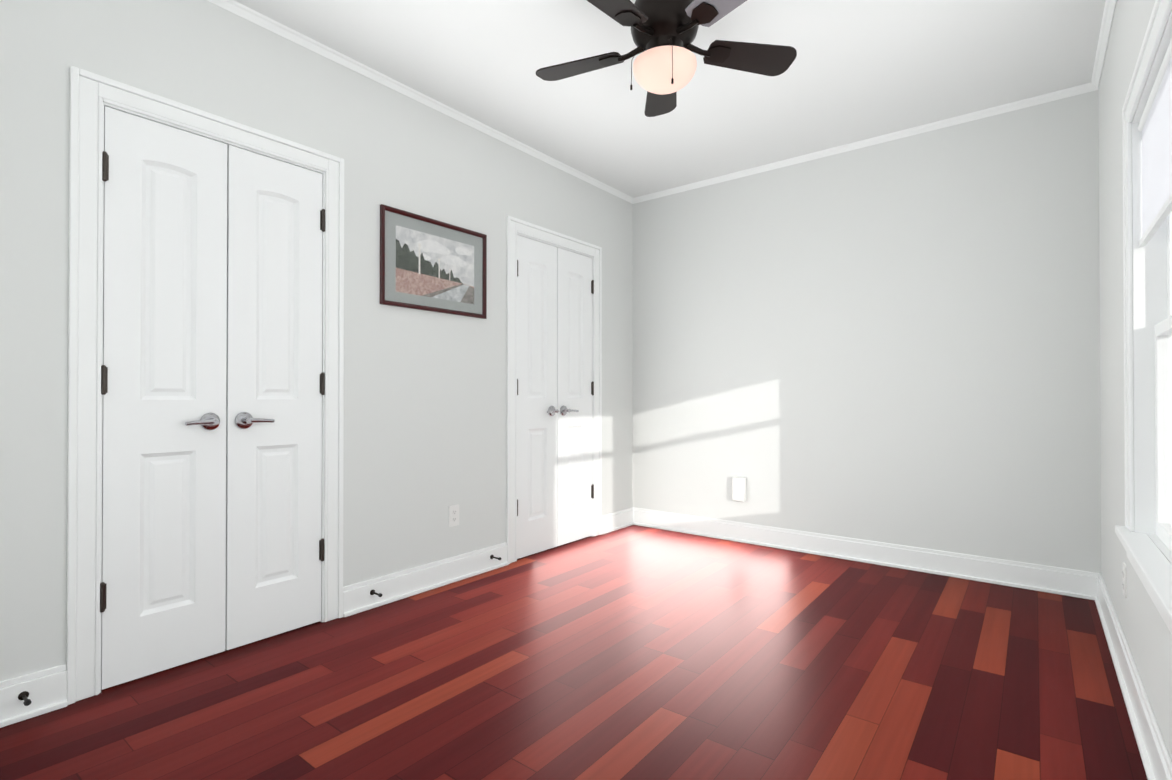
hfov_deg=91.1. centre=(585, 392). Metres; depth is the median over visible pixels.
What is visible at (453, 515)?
electrical outlet
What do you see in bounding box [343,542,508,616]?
baseboard
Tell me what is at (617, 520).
baseboard
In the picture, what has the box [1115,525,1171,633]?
window sill
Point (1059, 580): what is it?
baseboard
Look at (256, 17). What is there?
crown molding
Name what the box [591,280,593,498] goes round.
right hinge of the closet door
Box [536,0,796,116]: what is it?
ceiling fan
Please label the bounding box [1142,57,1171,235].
shade
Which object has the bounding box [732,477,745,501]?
electrical outlet
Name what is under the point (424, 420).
wall
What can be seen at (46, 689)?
baseboard
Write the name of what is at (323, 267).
door frame
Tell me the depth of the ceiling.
2.78 m
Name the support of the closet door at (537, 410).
in the wall at (424, 420)
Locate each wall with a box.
[0,0,632,681]
[633,90,1100,572]
[1098,0,1171,760]
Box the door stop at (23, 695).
[18,691,30,705]
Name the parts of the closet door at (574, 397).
handle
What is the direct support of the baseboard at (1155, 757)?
attached to the wall at (1147, 633)
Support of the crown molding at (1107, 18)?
attached to the wall at (1147, 633)
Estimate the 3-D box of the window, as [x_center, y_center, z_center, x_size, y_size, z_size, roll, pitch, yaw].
[1.277,-0.257,1.090,0.186,1.469,2.142,0,0,38]
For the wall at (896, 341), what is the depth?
3.46 m
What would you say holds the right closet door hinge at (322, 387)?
attached to the wall at (424, 420)
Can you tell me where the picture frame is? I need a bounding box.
[380,204,486,318]
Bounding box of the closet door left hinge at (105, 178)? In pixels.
[100,151,108,612]
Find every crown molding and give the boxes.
[207,0,633,203]
[633,82,1096,203]
[1091,0,1116,89]
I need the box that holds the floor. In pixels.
[0,525,1147,779]
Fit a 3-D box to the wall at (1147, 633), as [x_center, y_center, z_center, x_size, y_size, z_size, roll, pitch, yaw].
[1.370,-0.270,1.221,0.140,2.600,4.400,0,0,38]
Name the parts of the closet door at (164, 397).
handle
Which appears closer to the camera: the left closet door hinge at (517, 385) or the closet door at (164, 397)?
the closet door at (164, 397)
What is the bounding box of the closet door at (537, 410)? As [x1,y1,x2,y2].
[517,235,558,558]
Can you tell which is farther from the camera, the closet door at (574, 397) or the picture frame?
the closet door at (574, 397)
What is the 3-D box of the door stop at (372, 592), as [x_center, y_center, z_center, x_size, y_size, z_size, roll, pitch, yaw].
[-1.002,0.965,2.753,0.075,0.026,0.025,0,0,38]
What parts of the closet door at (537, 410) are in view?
handle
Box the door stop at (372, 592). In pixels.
[370,590,381,596]
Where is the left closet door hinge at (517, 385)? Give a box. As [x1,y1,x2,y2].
[517,260,517,515]
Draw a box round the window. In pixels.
[1122,0,1171,564]
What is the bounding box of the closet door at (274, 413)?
[225,145,322,649]
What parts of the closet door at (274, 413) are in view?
handle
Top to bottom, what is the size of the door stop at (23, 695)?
0.026 m
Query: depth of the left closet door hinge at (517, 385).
3.57 m
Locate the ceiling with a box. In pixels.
[234,0,1105,197]
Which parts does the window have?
shade rail, sash, glass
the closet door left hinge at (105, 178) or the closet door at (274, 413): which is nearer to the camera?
the closet door left hinge at (105, 178)
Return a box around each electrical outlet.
[449,504,458,526]
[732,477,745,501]
[1122,562,1126,597]
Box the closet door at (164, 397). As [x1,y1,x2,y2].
[101,106,226,689]
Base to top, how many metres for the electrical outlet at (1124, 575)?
0.115 m
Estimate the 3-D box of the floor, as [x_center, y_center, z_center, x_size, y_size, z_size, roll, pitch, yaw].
[0.211,1.086,2.116,3.080,0.100,4.400,0,0,38]
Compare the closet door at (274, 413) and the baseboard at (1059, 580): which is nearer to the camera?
the closet door at (274, 413)
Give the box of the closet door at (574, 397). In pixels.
[557,247,591,545]
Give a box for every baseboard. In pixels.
[0,664,67,727]
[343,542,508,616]
[602,507,633,533]
[633,507,1098,599]
[1095,573,1171,779]
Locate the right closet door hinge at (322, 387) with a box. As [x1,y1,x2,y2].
[319,209,324,560]
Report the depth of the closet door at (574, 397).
4.03 m
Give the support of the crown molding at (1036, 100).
attached to the wall at (896, 341)

